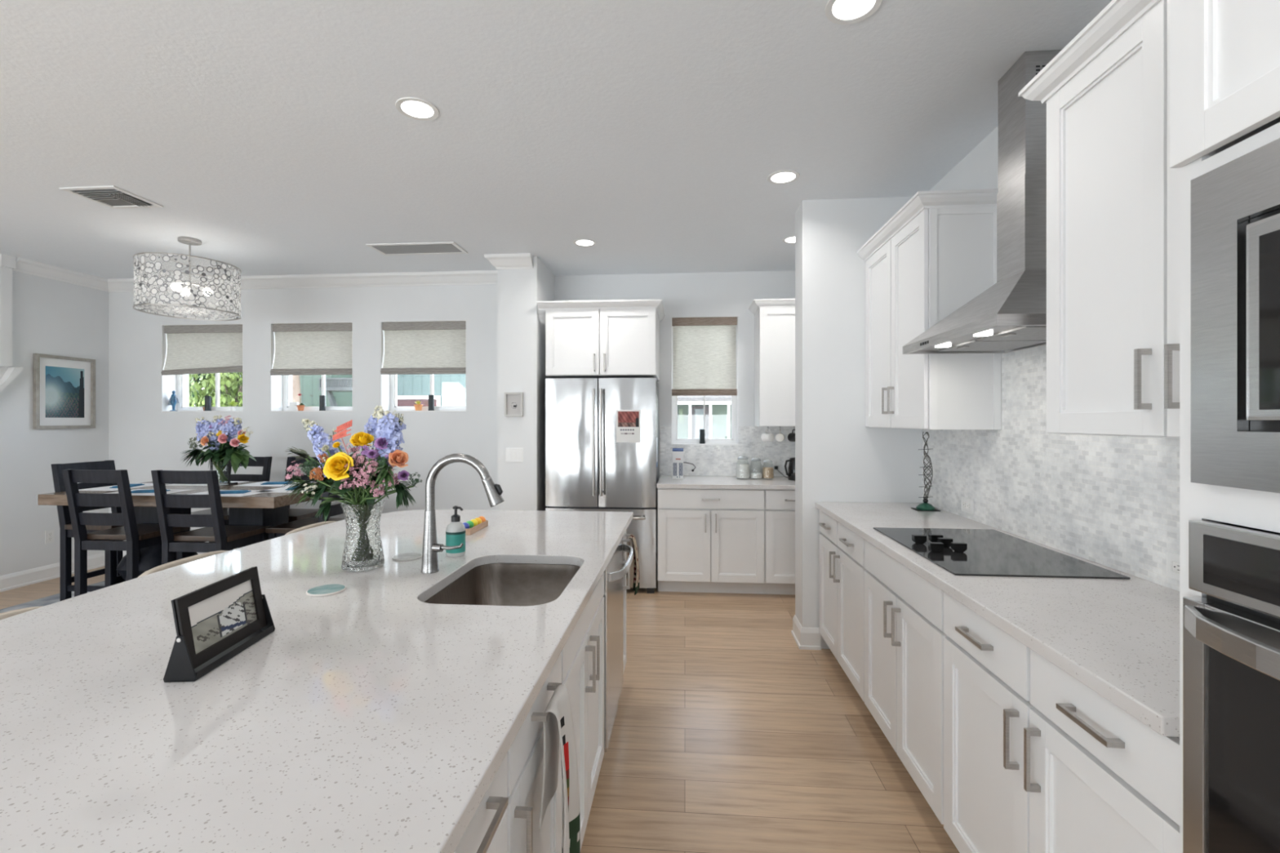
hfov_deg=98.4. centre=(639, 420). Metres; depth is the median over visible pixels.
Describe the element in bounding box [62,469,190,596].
dining chair
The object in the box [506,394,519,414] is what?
artwork
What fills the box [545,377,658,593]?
refrigerator
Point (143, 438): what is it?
wall
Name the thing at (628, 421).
calendar
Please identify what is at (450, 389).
neighbor house
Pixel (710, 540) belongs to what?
base cabinet
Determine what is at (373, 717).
countertop
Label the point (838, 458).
wall
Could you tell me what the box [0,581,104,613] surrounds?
area rug
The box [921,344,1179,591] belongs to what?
tile backsplash
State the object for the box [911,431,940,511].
figurine
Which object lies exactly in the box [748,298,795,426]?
upper cabinet
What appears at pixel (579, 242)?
diffuser
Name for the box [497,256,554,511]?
wall
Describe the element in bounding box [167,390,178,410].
figurine
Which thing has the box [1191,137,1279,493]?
microwave
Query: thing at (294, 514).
dining chair
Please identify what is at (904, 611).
base cabinet
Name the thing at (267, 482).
napkin
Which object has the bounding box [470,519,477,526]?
ball
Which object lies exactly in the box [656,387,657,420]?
note
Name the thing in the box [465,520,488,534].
wooden tray
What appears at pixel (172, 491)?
placemat
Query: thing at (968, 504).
socket
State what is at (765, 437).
mug
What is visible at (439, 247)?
ceiling vent
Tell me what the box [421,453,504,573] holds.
faucet
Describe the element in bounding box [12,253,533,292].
trim
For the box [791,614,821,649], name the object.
baseboard
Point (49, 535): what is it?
power outlet
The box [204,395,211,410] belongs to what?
canister
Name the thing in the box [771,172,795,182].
diffuser
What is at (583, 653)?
base cabinet
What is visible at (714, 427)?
wall lamp
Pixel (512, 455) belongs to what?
light switch
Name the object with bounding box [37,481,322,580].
dining table
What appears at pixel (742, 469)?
storage jar
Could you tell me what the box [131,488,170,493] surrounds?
napkin
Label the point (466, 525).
ball
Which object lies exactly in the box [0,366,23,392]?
trim
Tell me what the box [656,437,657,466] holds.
note
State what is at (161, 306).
diffuser
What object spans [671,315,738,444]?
window
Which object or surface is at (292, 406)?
card
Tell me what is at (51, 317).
wall
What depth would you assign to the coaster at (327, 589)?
1.61 m
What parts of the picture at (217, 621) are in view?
frame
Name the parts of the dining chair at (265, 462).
seat, leg, leg, leg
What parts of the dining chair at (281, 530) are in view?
leg, seat, leg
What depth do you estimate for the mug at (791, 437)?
4.80 m
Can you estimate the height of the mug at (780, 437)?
0.112 m
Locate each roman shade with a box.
[160,324,242,375]
[270,323,352,375]
[380,321,466,374]
[671,316,737,395]
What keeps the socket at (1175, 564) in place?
attached to the power outlet at (1172, 559)
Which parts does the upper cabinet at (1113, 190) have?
crown moulding, handle, handle, door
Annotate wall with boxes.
[0,270,108,575]
[108,284,497,553]
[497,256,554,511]
[554,271,795,478]
[795,196,921,648]
[928,125,1040,430]
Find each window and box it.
[161,323,243,412]
[270,321,352,412]
[380,320,466,412]
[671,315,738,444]
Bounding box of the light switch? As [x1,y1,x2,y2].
[505,448,523,462]
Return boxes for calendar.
[616,409,640,442]
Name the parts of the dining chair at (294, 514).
leg, seat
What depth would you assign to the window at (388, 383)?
5.32 m
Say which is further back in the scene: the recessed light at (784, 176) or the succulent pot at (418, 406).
the succulent pot at (418, 406)
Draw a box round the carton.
[672,448,683,479]
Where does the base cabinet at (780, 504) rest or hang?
on the floor
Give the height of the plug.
0.094 m
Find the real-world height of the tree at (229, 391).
3.471 m
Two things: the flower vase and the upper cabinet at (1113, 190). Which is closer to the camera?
the upper cabinet at (1113, 190)
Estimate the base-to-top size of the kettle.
0.210 m
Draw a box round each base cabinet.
[453,754,508,852]
[506,652,561,852]
[561,572,604,849]
[623,531,631,671]
[657,488,764,594]
[763,488,795,595]
[818,510,866,702]
[864,539,947,824]
[943,591,1179,852]
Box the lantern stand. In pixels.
[209,457,237,484]
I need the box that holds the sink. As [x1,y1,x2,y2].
[424,563,580,606]
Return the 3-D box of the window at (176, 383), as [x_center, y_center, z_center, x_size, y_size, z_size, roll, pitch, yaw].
[-4.247,-0.512,5.467,0.850,0.855,0.209,0,0,5]
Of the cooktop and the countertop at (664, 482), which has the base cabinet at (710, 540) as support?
the countertop at (664, 482)
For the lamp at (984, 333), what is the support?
attached to the range hood
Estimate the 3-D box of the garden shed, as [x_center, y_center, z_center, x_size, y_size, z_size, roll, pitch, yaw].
[-5.830,-0.060,10.727,1.758,3.450,1.440,0,0,5]
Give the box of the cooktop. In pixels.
[873,527,1130,578]
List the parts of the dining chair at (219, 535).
leg, leg, seat, leg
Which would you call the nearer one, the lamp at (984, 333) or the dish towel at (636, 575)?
the lamp at (984, 333)
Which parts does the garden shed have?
deck railing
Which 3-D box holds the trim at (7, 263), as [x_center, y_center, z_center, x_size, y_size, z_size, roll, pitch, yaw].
[-5.271,-0.914,4.581,0.070,0.919,0.100,0,0,5]
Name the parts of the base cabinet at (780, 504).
drawer, door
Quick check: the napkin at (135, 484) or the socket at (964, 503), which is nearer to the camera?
the socket at (964, 503)
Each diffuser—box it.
[136,302,238,318]
[400,101,433,117]
[576,240,593,245]
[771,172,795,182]
[785,236,795,242]
[832,0,875,19]
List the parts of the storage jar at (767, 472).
lid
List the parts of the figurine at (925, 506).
foot plate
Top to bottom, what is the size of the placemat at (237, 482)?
0.002 m
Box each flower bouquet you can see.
[181,414,256,482]
[281,405,422,521]
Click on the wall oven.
(1231, 636)
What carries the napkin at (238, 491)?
on the placemat at (252, 492)
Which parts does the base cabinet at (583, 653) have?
door, handle, handle, door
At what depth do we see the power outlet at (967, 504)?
2.82 m
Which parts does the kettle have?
handle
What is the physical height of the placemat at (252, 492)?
0.002 m
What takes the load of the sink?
in the countertop at (373, 717)
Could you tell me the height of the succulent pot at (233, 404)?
0.103 m
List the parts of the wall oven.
handle, control panel, door glass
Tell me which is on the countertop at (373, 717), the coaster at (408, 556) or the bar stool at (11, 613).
the coaster at (408, 556)
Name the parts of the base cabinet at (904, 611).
door, handle, handle, door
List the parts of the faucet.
lever, spout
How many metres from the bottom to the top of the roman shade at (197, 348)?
0.491 m
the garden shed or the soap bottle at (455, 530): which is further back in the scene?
the garden shed
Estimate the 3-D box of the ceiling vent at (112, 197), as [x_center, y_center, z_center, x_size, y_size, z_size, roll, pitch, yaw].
[-3.236,-1.368,3.393,0.350,0.014,0.310,0,0,5]
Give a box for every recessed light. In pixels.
[395,97,439,120]
[573,239,596,246]
[766,169,799,184]
[782,235,795,244]
[825,0,882,24]
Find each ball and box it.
[462,522,469,528]
[466,520,473,528]
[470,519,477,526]
[475,517,481,524]
[479,515,485,522]
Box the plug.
[773,466,787,477]
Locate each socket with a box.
[962,501,966,508]
[966,502,970,509]
[1171,560,1179,573]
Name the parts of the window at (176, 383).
sill, frame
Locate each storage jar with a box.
[735,455,749,478]
[750,457,761,478]
[762,459,773,478]
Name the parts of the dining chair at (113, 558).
leg, seat, leg, leg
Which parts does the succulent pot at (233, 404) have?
pot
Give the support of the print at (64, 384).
attached to the framed picture at (64, 387)
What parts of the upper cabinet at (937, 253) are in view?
door, handle, handle, door, crown moulding, panel frame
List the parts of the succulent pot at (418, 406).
pot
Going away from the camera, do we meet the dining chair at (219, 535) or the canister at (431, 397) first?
the dining chair at (219, 535)
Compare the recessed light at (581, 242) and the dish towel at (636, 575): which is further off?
the recessed light at (581, 242)
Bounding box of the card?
[288,401,298,410]
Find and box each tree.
[188,372,239,397]
[188,372,242,406]
[292,375,301,404]
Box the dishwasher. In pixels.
[603,536,633,751]
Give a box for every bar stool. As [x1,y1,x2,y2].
[0,606,41,619]
[137,550,226,577]
[284,520,334,535]
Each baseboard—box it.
[0,551,201,591]
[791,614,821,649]
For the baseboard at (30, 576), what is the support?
attached to the wall at (143, 438)
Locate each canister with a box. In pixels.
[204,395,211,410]
[319,395,325,410]
[427,395,434,410]
[699,429,705,444]
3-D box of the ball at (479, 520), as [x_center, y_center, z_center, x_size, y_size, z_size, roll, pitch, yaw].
[-0.755,0.470,2.564,0.040,0.040,0.040,0,0,5]
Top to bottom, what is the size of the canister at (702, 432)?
0.133 m
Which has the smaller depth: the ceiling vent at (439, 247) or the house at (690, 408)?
the ceiling vent at (439, 247)
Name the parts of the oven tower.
door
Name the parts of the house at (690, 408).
door glass, door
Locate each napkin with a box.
[109,483,144,488]
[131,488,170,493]
[219,489,251,493]
[260,481,293,484]
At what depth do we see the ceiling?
2.55 m
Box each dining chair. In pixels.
[51,460,126,601]
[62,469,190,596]
[151,470,271,564]
[187,456,272,551]
[266,483,357,539]
[284,456,329,522]
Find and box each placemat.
[78,483,167,490]
[109,488,193,495]
[165,480,244,485]
[186,489,271,496]
[236,481,315,486]
[257,484,315,493]
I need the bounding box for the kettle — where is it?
[784,457,795,480]
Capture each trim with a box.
[0,253,16,366]
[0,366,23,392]
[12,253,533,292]
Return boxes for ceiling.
[0,0,1112,279]
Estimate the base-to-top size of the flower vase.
0.222 m
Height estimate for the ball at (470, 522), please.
0.040 m
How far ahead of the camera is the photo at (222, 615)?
1.18 m
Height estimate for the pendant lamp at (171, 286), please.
0.558 m
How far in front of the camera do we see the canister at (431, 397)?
5.26 m
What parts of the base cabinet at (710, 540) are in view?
door, drawer, handle, door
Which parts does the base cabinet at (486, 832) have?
handle, door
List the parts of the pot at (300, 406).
pot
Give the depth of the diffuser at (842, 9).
1.84 m
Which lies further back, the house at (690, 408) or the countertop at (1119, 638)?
the house at (690, 408)
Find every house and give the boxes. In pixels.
[240,373,466,406]
[677,395,731,438]
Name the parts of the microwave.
door, door glass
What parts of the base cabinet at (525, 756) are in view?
handle, door, handle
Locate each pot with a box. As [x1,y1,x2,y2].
[228,400,238,410]
[295,393,304,410]
[413,400,422,410]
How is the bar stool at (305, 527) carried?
on the floor
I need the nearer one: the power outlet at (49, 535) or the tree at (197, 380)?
the power outlet at (49, 535)
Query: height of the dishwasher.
0.856 m
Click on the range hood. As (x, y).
(1010, 315)
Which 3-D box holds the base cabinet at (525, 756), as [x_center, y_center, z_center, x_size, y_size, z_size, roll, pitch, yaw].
[-0.512,0.976,1.235,0.652,0.879,0.435,0,0,5]
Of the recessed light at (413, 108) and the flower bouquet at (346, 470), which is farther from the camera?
the recessed light at (413, 108)
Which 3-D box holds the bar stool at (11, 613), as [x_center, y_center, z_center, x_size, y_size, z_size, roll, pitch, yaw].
[-1.498,0.963,1.361,0.449,0.904,0.380,0,0,5]
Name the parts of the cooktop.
control knob, control knob, control knob, control knob, control knob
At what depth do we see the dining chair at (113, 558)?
3.99 m
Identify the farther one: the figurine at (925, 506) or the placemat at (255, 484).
the placemat at (255, 484)
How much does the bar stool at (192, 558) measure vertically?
0.904 m
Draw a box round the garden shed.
[299,374,352,406]
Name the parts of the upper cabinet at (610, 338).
door, crown moulding, handle, door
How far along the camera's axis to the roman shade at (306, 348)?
5.30 m
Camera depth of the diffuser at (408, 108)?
2.43 m
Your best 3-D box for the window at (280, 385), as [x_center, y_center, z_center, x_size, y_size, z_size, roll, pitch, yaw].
[-3.130,-0.512,5.376,0.830,0.855,0.209,0,0,5]
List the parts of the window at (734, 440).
sill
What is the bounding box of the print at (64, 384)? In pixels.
[45,365,84,417]
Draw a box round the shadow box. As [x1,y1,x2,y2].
[504,392,523,416]
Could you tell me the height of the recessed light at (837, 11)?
0.004 m
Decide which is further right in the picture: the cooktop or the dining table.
the cooktop
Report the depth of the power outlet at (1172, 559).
1.63 m
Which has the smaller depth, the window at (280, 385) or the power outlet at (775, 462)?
the power outlet at (775, 462)
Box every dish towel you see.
[539,684,580,852]
[626,534,639,595]
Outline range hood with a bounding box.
[902,49,1062,354]
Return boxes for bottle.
[445,505,465,556]
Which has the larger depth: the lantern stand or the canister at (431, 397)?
the canister at (431, 397)
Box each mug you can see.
[760,429,774,441]
[775,429,784,441]
[787,429,795,441]
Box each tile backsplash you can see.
[659,426,795,476]
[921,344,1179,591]
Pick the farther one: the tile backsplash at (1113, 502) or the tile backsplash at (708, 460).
the tile backsplash at (708, 460)
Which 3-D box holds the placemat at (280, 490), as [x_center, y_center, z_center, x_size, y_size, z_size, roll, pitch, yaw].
[-2.538,0.500,4.079,0.310,0.002,0.450,0,0,5]
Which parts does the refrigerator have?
door, handle, freezer drawer, handle, door, handle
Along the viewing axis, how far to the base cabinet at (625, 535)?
2.94 m
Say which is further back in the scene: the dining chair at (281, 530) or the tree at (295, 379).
the tree at (295, 379)
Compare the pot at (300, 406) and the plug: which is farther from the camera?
the pot at (300, 406)
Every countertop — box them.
[0,509,633,852]
[657,475,795,489]
[814,501,1179,737]
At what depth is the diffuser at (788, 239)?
4.18 m
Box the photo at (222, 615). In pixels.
[188,579,257,653]
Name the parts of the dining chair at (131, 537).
leg, leg, seat, leg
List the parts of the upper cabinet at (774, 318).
crown moulding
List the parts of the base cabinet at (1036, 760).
handle, drawer, door, handle, handle, handle, door, drawer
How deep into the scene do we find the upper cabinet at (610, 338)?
4.56 m
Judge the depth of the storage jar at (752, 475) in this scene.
4.83 m
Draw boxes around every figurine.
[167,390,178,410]
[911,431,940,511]
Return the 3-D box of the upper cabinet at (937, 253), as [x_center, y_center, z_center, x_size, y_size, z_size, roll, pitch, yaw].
[1.500,-0.503,2.946,0.393,1.086,0.896,0,0,5]
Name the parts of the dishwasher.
door, handle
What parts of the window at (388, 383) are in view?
sill, frame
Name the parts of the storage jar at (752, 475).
lid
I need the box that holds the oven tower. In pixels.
[1169,0,1279,852]
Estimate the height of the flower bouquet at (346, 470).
0.532 m
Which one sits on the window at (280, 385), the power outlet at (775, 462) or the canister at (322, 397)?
the canister at (322, 397)
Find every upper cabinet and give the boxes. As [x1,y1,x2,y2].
[537,298,665,380]
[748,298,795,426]
[857,188,1001,429]
[1017,0,1179,438]
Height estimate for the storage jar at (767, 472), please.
0.170 m
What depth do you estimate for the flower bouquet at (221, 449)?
4.27 m
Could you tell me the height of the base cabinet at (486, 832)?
0.879 m
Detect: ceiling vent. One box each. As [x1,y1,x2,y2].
[58,186,163,208]
[365,241,467,255]
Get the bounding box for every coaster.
[306,584,346,596]
[391,552,422,560]
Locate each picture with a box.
[33,353,95,428]
[163,566,275,682]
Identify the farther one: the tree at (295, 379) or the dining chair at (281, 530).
the tree at (295, 379)
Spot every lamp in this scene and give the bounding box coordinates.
[133,236,241,320]
[712,425,716,431]
[934,343,951,347]
[973,331,992,337]
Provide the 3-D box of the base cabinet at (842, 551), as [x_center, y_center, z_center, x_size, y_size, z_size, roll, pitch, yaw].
[1.369,0.976,2.973,0.653,0.879,0.862,0,0,5]
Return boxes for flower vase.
[340,499,385,571]
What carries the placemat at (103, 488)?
on the dining table
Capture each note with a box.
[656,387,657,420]
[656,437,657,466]
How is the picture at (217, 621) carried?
on the countertop at (373, 717)
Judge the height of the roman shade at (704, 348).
0.732 m
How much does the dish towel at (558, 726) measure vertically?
0.420 m
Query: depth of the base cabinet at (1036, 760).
1.30 m
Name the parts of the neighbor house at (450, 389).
pane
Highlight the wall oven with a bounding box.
[1182,520,1279,852]
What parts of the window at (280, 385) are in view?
sill, frame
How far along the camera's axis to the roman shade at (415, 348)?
5.21 m
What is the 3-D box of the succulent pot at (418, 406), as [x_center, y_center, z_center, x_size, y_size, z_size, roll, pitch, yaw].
[-2.123,-0.148,5.289,0.080,0.102,0.080,0,0,5]
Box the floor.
[0,566,959,852]
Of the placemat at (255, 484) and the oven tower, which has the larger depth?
the placemat at (255, 484)
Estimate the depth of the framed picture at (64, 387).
5.03 m
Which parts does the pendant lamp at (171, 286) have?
bulb, bulb, rod, bulb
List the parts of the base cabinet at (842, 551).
handle, drawer, door, handle, handle, handle, drawer, door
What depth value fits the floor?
2.39 m
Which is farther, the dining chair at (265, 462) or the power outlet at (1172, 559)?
the dining chair at (265, 462)
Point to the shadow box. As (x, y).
(513, 402)
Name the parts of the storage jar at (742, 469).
lid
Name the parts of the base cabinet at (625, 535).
door, handle, handle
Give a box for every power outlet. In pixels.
[44,529,54,543]
[772,458,779,471]
[961,496,973,514]
[1166,551,1179,580]
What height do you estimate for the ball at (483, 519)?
0.040 m
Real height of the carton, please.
0.270 m
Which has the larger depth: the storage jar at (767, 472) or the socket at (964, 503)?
the storage jar at (767, 472)
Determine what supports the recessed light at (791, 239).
in the ceiling
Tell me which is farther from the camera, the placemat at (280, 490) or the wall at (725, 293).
the wall at (725, 293)
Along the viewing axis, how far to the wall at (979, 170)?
2.75 m

